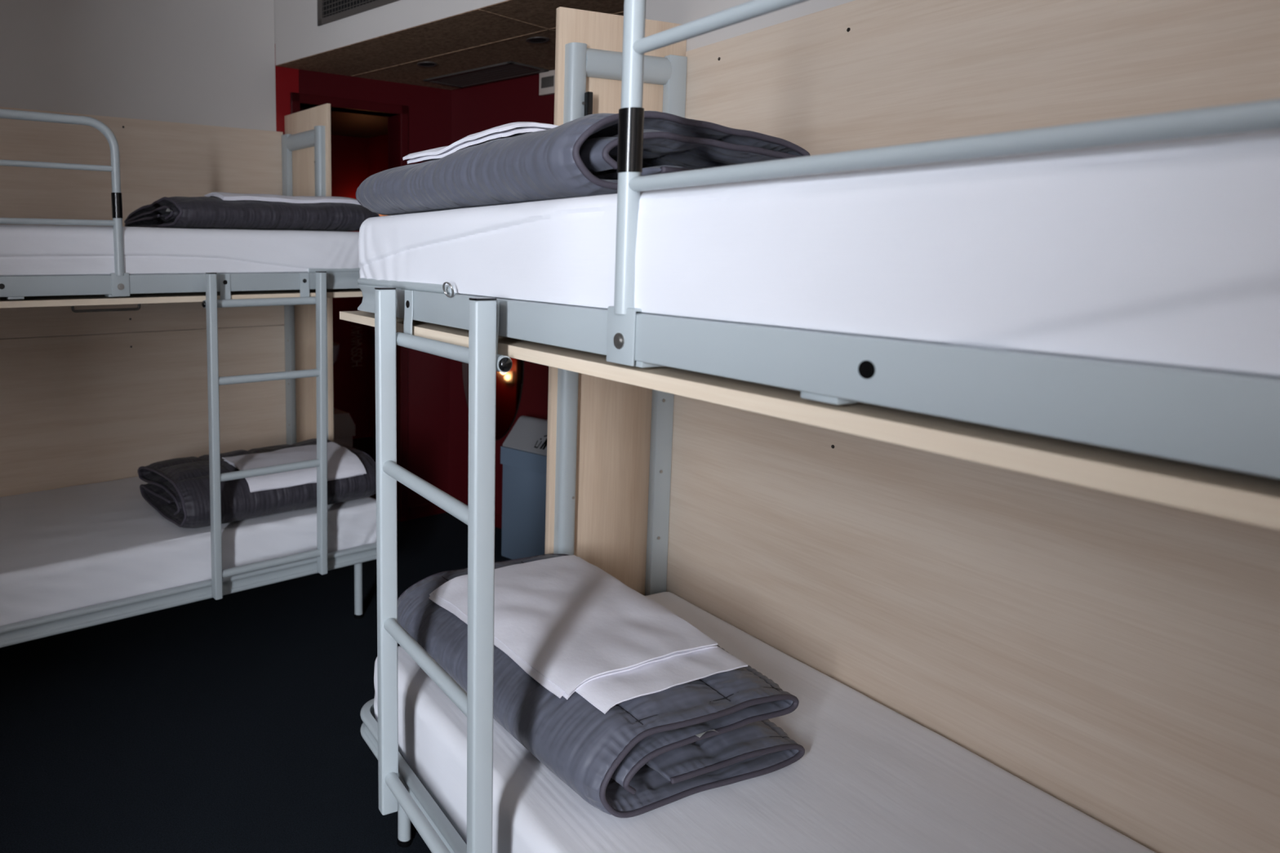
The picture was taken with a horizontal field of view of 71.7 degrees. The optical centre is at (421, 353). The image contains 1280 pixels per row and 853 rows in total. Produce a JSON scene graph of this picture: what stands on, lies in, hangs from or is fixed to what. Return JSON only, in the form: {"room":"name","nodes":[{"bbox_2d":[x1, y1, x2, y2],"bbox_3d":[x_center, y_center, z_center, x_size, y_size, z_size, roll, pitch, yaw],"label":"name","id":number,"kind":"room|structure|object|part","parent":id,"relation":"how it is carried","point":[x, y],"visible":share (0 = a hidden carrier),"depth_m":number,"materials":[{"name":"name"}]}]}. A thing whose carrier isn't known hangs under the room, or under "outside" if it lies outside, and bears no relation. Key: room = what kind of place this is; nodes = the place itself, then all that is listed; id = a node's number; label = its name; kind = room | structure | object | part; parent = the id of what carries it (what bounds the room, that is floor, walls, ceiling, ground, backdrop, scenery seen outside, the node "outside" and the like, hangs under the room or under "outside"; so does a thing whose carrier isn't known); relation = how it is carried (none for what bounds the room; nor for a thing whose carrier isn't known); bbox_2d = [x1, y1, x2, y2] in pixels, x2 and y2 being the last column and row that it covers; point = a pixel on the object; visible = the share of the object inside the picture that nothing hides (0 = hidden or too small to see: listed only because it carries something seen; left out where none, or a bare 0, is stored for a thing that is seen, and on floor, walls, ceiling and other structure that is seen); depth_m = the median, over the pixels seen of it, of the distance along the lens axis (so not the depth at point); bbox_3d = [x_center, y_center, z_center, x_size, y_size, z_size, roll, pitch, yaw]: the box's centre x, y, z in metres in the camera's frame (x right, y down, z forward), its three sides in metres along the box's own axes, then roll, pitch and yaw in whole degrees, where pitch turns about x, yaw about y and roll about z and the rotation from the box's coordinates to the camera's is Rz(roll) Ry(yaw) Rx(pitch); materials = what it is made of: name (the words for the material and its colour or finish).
{"room":"dormitory","nodes":[
{"label":"dormitory","id":0,"kind":"room"},
{"bbox_2d":[0,0,451,521],"bbox_3d":[-1.816,-0.355,3.346,4.970,2.800,0.113,-5,8,-34],"label":"wall","id":1,"kind":"structure","parent":0,"point":[201,62],"depth_m":3.72,"materials":[{"name":"grey paint"}]},
{"bbox_2d":[290,92,408,521],"bbox_3d":[-0.381,-0.168,4.359,0.660,2.195,0.129,-5,8,-34],"label":"doorway","id":2,"kind":"structure","parent":1,"relation":"in","point":[296,99],"depth_m":4.39,"materials":[{"name":"red paint"}]},
{"bbox_2d":[408,502,446,519],"bbox_3d":[0.056,0.860,4.717,0.300,0.070,0.012,-5,8,-34],"label":"baseboard","id":3,"kind":"structure","parent":1,"relation":"attached to","point":[427,509],"depth_m":4.68,"materials":[{"name":"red paint"}]},
{"bbox_2d":[351,11,623,76],"bbox_3d":[0.985,-1.185,2.748,0.006,0.002,3.900,-6,9,-43],"label":"trim","id":4,"kind":"structure","parent":1,"relation":"attached to","point":[620,11],"depth_m":3.60,"materials":[{"name":"grey metal"}]},
{"bbox_2d":[0,436,512,852],"bbox_3d":[0.665,1.128,3.201,11.000,0.106,9.200,-5,8,-34],"label":"floor","id":5,"kind":"structure","parent":0,"point":[232,723],"depth_m":2.63,"materials":[{"name":"carpet"}]},
{"bbox_2d":[0,103,376,648],"bbox_3d":[-1.306,0.042,3.055,2.450,2.084,1.020,-5,8,-34],"label":"bunk bed","id":6,"kind":"object","parent":5,"relation":"on","point":[86,407],"visible":0.62,"depth_m":3.60,"materials":[{"name":"laminate"}]},
{"bbox_3d":[-1.464,-0.531,2.271,1.283,0.302,0.026,-5,8,-34],"label":"guard rail","id":7,"kind":"part","parent":6,"relation":"part of","materials":[{"name":"grey metal"}]},
{"bbox_3d":[-0.989,-0.144,2.666,0.210,0.022,0.008,-5,8,-34],"label":"handle","id":8,"kind":"part","parent":6,"relation":"part of","materials":[{"name":"grey metal"}]},
{"bbox_3d":[-0.947,-0.334,2.653,0.028,0.177,0.028,-5,8,-34],"label":"guard post","id":9,"kind":"part","parent":6,"relation":"part of","materials":[{"name":"grey metal"}]},
{"bbox_3d":[-1.627,-0.514,3.377,2.356,0.904,0.017,-5,8,-34],"label":"panel","id":10,"kind":"part","parent":6,"relation":"part of","materials":[{"name":"laminate"}]},
{"bbox_3d":[-1.631,0.473,3.496,2.356,1.080,0.017,-5,8,-34],"label":"panel","id":11,"kind":"part","parent":6,"relation":"part of","materials":[{"name":"laminate"}]},
{"bbox_3d":[-1.067,-0.209,2.595,1.760,0.060,0.022,-5,8,-34],"label":"rail","id":12,"kind":"part","parent":6,"relation":"part of","materials":[{"name":"grey metal"}]},
{"bbox_2d":[0,224,359,276],"bbox_3d":[-1.203,-0.352,3.045,2.000,0.190,0.941,-5,8,-34],"label":"mattress","id":13,"kind":"object","parent":6,"relation":"on","point":[25,250],"visible":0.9,"depth_m":2.75,"materials":[{"name":"white fabric"}]},
{"bbox_2d":[124,196,379,231],"bbox_3d":[-0.661,-0.530,3.254,0.782,0.115,0.669,-5,8,-34],"label":"duvet","id":14,"kind":"object","parent":13,"relation":"on","point":[181,212],"visible":0.91,"depth_m":2.97,"materials":[{"name":"grey fabric"}]},
{"bbox_2d":[204,191,360,204],"bbox_3d":[-0.502,-0.571,3.137,0.559,0.037,0.200,-5,8,-34],"label":"bedsheet","id":15,"kind":"object","parent":14,"relation":"on","point":[224,196],"visible":0.99,"depth_m":3.04,"materials":[{"name":"white fabric"}]},
{"bbox_3d":[-1.190,-0.189,2.857,2.450,0.020,0.575,-5,8,-34],"label":"board","id":16,"kind":"part","parent":6,"relation":"part of","materials":[{"name":"laminate"}]},
{"bbox_2d":[0,476,376,626],"bbox_3d":[-1.228,0.694,3.203,2.000,0.197,0.951,-5,8,-34],"label":"mattress","id":17,"kind":"object","parent":6,"relation":"on","point":[63,549],"visible":0.55,"depth_m":2.97,"materials":[{"name":"white fabric"}]},
{"bbox_2d":[137,438,376,528],"bbox_3d":[-0.640,0.482,3.342,0.801,0.182,0.596,-5,8,-34],"label":"duvet","id":18,"kind":"object","parent":17,"relation":"on","point":[178,489],"visible":0.57,"depth_m":3.11,"materials":[{"name":"grey fabric"}]},
{"bbox_2d":[222,441,366,492],"bbox_3d":[-0.489,0.427,3.256,0.481,0.084,0.294,-5,8,-34],"label":"bedsheet","id":19,"kind":"object","parent":18,"relation":"on","point":[342,463],"visible":0.79,"depth_m":3.21,"materials":[{"name":"white fabric"}]},
{"bbox_3d":[-1.199,0.789,3.176,2.065,0.062,0.920,-5,8,-34],"label":"rail","id":20,"kind":"part","parent":6,"relation":"part of","materials":[{"name":"grey metal"}]},
{"bbox_2d":[201,271,327,599],"bbox_3d":[-0.534,0.269,2.964,0.443,1.105,0.073,-5,8,-34],"label":"ladder","id":21,"kind":"object","parent":6,"relation":"attached to","point":[211,303],"visible":1,"depth_m":2.92,"materials":[{"name":"grey metal"}]},
{"bbox_3d":[-0.634,-0.033,4.076,0.026,1.992,0.061,-5,8,-34],"label":"post","id":22,"kind":"part","parent":6,"relation":"part of","materials":[{"name":"grey metal"}]},
{"bbox_3d":[-0.523,-0.073,3.949,0.018,2.064,0.421,-5,8,-34],"label":"panel","id":23,"kind":"part","parent":6,"relation":"part of","materials":[{"name":"laminate"}]},
{"bbox_3d":[-0.450,0.001,3.805,0.032,1.991,0.052,-5,8,-34],"label":"post","id":24,"kind":"part","parent":6,"relation":"part of","materials":[{"name":"grey metal"}]},
{"bbox_3d":[-0.475,-0.322,3.541,0.315,0.060,0.920,-5,8,-34],"label":"rail","id":25,"kind":"part","parent":6,"relation":"part of","materials":[{"name":"grey metal"}]},
{"bbox_3d":[-0.253,0.916,3.388,0.033,0.252,0.032,-5,8,-34],"label":"leg","id":26,"kind":"part","parent":6,"relation":"part of","materials":[{"name":"grey paint"}]},
{"bbox_2d":[333,342,339,364],"bbox_3d":[-0.702,0.352,5.643,0.316,0.839,0.316,-5,8,-34],"label":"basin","id":27,"kind":"object","parent":5,"relation":"on","point":[335,345],"visible":0.09,"depth_m":5.55,"materials":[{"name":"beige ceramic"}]},
{"bbox_2d":[333,408,355,447],"bbox_3d":[-0.530,0.598,4.784,0.240,0.559,0.210,-5,8,-34],"label":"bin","id":28,"kind":"object","parent":5,"relation":"on","point":[344,426],"visible":0.24,"depth_m":4.71,"materials":[{"name":"plastic"}]},
{"bbox_2d":[500,415,547,559],"bbox_3d":[0.590,0.643,4.034,0.296,0.668,0.321,-6,9,-43],"label":"waste bin","id":29,"kind":"object","parent":5,"relation":"on","point":[523,452],"visible":0.48,"depth_m":3.96,"materials":[{"name":"grey metal"}]},
{"bbox_3d":[0.591,0.375,4.002,0.288,0.128,0.307,-6,9,-43],"label":"swing lid","id":30,"kind":"part","parent":29,"relation":"part of","materials":[{"name":"grey plastic"}]},
{"bbox_2d":[339,0,1279,852],"bbox_3d":[0.922,0.314,0.870,1.020,2.084,3.290,-3,8,-24],"label":"bunk bed","id":31,"kind":"object","parent":5,"relation":"on","point":[1064,571],"visible":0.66,"depth_m":1.52,"materials":[{"name":"laminate"}]},
{"bbox_3d":[0.309,-0.143,2.085,0.920,0.060,0.315,-3,8,-24],"label":"rail","id":32,"kind":"part","parent":31,"relation":"part of","materials":[{"name":"grey metal"}]},
{"bbox_3d":[-0.043,1.073,2.090,0.032,0.252,0.033,-3,8,-24],"label":"leg","id":33,"kind":"part","parent":31,"relation":"part of","materials":[{"name":"grey paint"}]},
{"bbox_3d":[0.668,1.007,1.422,0.920,0.062,2.065,-3,8,-24],"label":"rail","id":34,"kind":"part","parent":31,"relation":"part of","materials":[{"name":"grey metal"}]},
{"bbox_2d":[374,287,512,852],"bbox_3d":[0.026,0.439,1.568,0.073,1.105,0.450,-3,8,-24],"label":"ladder","id":35,"kind":"object","parent":31,"relation":"attached to","point":[482,356],"visible":1,"depth_m":1.44,"materials":[{"name":"grey metal"}]},
{"bbox_2d":[442,281,453,297],"bbox_3d":[0.047,-0.115,1.526,0.014,0.028,0.034,-3,8,-24],"label":"ring","id":36,"kind":"object","parent":31,"relation":"hanging from","point":[445,282],"visible":1,"depth_m":1.52,"materials":[{"name":"silver metal"}]},
{"bbox_3d":[0.400,0.182,2.331,0.052,1.991,0.032,-3,8,-24],"label":"post","id":37,"kind":"part","parent":31,"relation":"part of","materials":[{"name":"grey metal"}]},
{"bbox_3d":[0.541,0.116,2.415,0.421,2.064,0.018,-3,8,-24],"label":"panel","id":38,"kind":"part","parent":31,"relation":"part of","materials":[{"name":"laminate"}]},
{"bbox_3d":[0.261,-0.140,1.081,0.028,0.177,0.028,-3,8,-24],"label":"guard post","id":39,"kind":"part","parent":31,"relation":"part of","materials":[{"name":"grey metal"}]},
{"bbox_3d":[0.522,-0.308,0.484,0.026,0.302,1.283,-3,8,-24],"label":"guard rail","id":40,"kind":"part","parent":31,"relation":"part of","materials":[{"name":"grey metal"}]},
{"bbox_3d":[0.698,0.166,2.469,0.061,1.992,0.026,-3,8,-24],"label":"post","id":41,"kind":"part","parent":31,"relation":"part of","materials":[{"name":"grey metal"}]},
{"bbox_2d":[373,591,1155,852],"bbox_3d":[0.714,0.915,1.429,0.949,0.195,2.000,-3,8,-24],"label":"mattress","id":42,"kind":"object","parent":31,"relation":"on","point":[868,777],"visible":0.48,"depth_m":1.55,"materials":[{"name":"white fabric"}]},
{"bbox_2d":[397,554,804,817],"bbox_3d":[0.352,0.670,1.892,0.587,0.177,0.824,-3,8,-24],"label":"duvet","id":43,"kind":"object","parent":42,"relation":"on","point":[646,753],"visible":0.5,"depth_m":1.56,"materials":[{"name":"grey fabric"}]},
{"bbox_2d":[428,555,747,714],"bbox_3d":[0.340,0.588,1.877,0.448,0.049,0.652,-3,8,-24],"label":"bedsheet","id":44,"kind":"object","parent":43,"relation":"on","point":[572,626],"visible":0.94,"depth_m":1.78,"materials":[{"name":"white fabric"}]},
{"bbox_3d":[0.563,0.025,1.135,0.575,0.020,2.450,-3,8,-24],"label":"board","id":45,"kind":"part","parent":31,"relation":"part of","materials":[{"name":"laminate"}]},
{"bbox_2d":[358,129,1279,377],"bbox_3d":[0.681,-0.137,1.285,0.941,0.197,2.000,-3,8,-24],"label":"mattress","id":46,"kind":"object","parent":31,"relation":"on","point":[1166,253],"visible":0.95,"depth_m":0.70,"materials":[{"name":"white fabric"}]},
{"bbox_2d":[355,110,810,215],"bbox_3d":[0.266,-0.358,1.712,0.572,0.135,0.880,-3,8,-24],"label":"duvet","id":47,"kind":"object","parent":46,"relation":"on","point":[576,157],"visible":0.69,"depth_m":1.37,"materials":[{"name":"grey fabric"}]},
{"bbox_2d":[402,121,558,164],"bbox_3d":[0.156,-0.421,1.733,0.255,0.046,0.420,-3,8,-24],"label":"bedsheet","id":48,"kind":"object","parent":47,"relation":"on","point":[517,128],"visible":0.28,"depth_m":1.58,"materials":[{"name":"white fabric"}]},
{"bbox_3d":[0.326,-0.009,0.972,0.022,0.060,1.760,-3,8,-24],"label":"rail","id":49,"kind":"part","parent":31,"relation":"part of","materials":[{"name":"grey paint"}]},
{"bbox_3d":[1.398,0.324,1.037,0.017,1.987,3.196,-3,8,-24],"label":"panel","id":50,"kind":"part","parent":31,"relation":"part of","materials":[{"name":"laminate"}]},
{"bbox_2d":[275,61,298,134],"bbox_3d":[-0.667,-0.251,4.155,0.120,2.406,0.112,-5,8,-34],"label":"wall strip","id":51,"kind":"object","parent":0,"point":[286,79],"visible":0.07,"depth_m":3.98,"materials":[{"name":"red paint"}]},
{"bbox_2d":[330,134,369,439],"bbox_3d":[-1.302,-0.421,5.988,2.300,2.300,0.100,-5,8,-34],"label":"door","id":52,"kind":"structure","parent":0,"point":[349,154],"depth_m":6.46,"materials":[{"name":"red paint"}]},
{"bbox_2d":[351,325,362,366],"bbox_3d":[-0.501,-0.063,6.522,0.098,0.317,0.002,-5,8,-34],"label":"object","id":53,"kind":"structure","parent":52,"relation":"attached to","point":[360,344],"depth_m":6.52,"materials":[{"name":"red paint"}]},
{"bbox_2d":[368,133,387,439],"bbox_3d":[0.134,-0.399,5.843,0.100,2.300,1.770,-5,8,-34],"label":"wall","id":54,"kind":"structure","parent":0,"point":[377,145],"depth_m":6.41,"materials":[{"name":"red paint"}]},
{"bbox_2d":[274,0,506,65],"bbox_3d":[0.035,-1.497,3.221,0.090,0.491,2.060,-6,9,-43],"label":"wall","id":55,"kind":"structure","parent":0,"point":[297,33],"depth_m":3.56,"materials":[{"name":"grey paint"}]},
{"bbox_2d":[317,0,399,26],"bbox_3d":[-0.123,-1.508,3.317,0.008,0.265,0.957,-6,9,-43],"label":"air vent","id":56,"kind":"object","parent":55,"relation":"in","point":[328,11],"visible":1,"depth_m":3.55,"materials":[{"name":"grey metal"}]},
{"bbox_2d":[479,8,555,31],"bbox_3d":[0.566,-1.259,3.346,0.990,0.002,0.006,-6,9,-43],"label":"trim","id":57,"kind":"structure","parent":55,"relation":"attached to","point":[479,9],"depth_m":3.14,"materials":[{"name":"grey metal"}]},
{"bbox_2d":[275,0,624,137],"bbox_3d":[0.507,-1.351,3.733,2.550,0.100,6.012,-6,9,-43],"label":"ceiling","id":58,"kind":"structure","parent":0,"point":[473,28],"depth_m":3.62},
{"bbox_2d":[417,61,437,66],"bbox_3d":[0.024,-1.325,3.886,0.094,0.004,0.094,-6,9,-43],"label":"recessed light","id":59,"kind":"object","parent":58,"relation":"in","point":[425,64],"visible":1,"depth_m":3.88,"materials":[{"name":"grey metal"}]},
{"bbox_2d":[422,61,548,88],"bbox_3d":[0.301,-1.351,4.123,0.270,0.008,0.580,-6,9,-43],"label":"ceiling vent","id":60,"kind":"object","parent":58,"relation":"in","point":[508,69],"visible":1,"depth_m":4.10,"materials":[{"name":"grey metal"}]},
{"bbox_2d":[525,36,549,43],"bbox_3d":[0.468,-1.269,3.436,0.094,0.004,0.094,-6,9,-43],"label":"recessed light","id":61,"kind":"object","parent":58,"relation":"in","point":[534,39],"visible":1,"depth_m":3.42,"materials":[{"name":"grey metal"}]},
{"bbox_2d":[448,73,554,515],"bbox_3d":[1.464,-0.143,3.326,0.100,2.406,4.100,-6,9,-43],"label":"wall","id":62,"kind":"structure","parent":0,"point":[476,108],"depth_m":4.37,"materials":[{"name":"red paint"}]},
{"bbox_2d":[462,357,524,440],"bbox_3d":[0.366,0.042,4.453,0.010,0.844,0.434,-6,9,-43],"label":"wall mirror","id":63,"kind":"object","parent":62,"relation":"attached to","point":[509,384],"visible":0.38,"depth_m":4.39,"materials":[{"name":"clear glass"}]},
{"bbox_2d":[494,513,502,528],"bbox_3d":[1.460,1.026,3.385,0.012,0.070,3.780,-6,9,-43],"label":"baseboard","id":64,"kind":"structure","parent":62,"relation":"attached to","point":[498,518],"depth_m":4.50,"materials":[{"name":"red paint"}]},
{"bbox_2d":[538,69,555,95],"bbox_3d":[0.601,-1.285,4.027,0.031,0.106,0.100,-6,9,-43],"label":"wall sensor","id":65,"kind":"object","parent":62,"relation":"attached to","point":[547,79],"visible":0.8,"depth_m":4.02,"materials":[{"name":"beige plastic"}]},
{"bbox_3d":[0.593,-1.285,4.016,0.004,0.050,0.075,-6,9,-43],"label":"plate","id":66,"kind":"part","parent":65,"relation":"part of","materials":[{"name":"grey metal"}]},
{"bbox_2d":[645,0,854,51],"bbox_3d":[1.624,-0.019,0.658,0.112,2.800,4.400,-3,8,-24],"label":"wall","id":67,"kind":"structure","parent":0,"point":[677,11],"depth_m":2.27,"materials":[{"name":"grey paint"}]}
]}

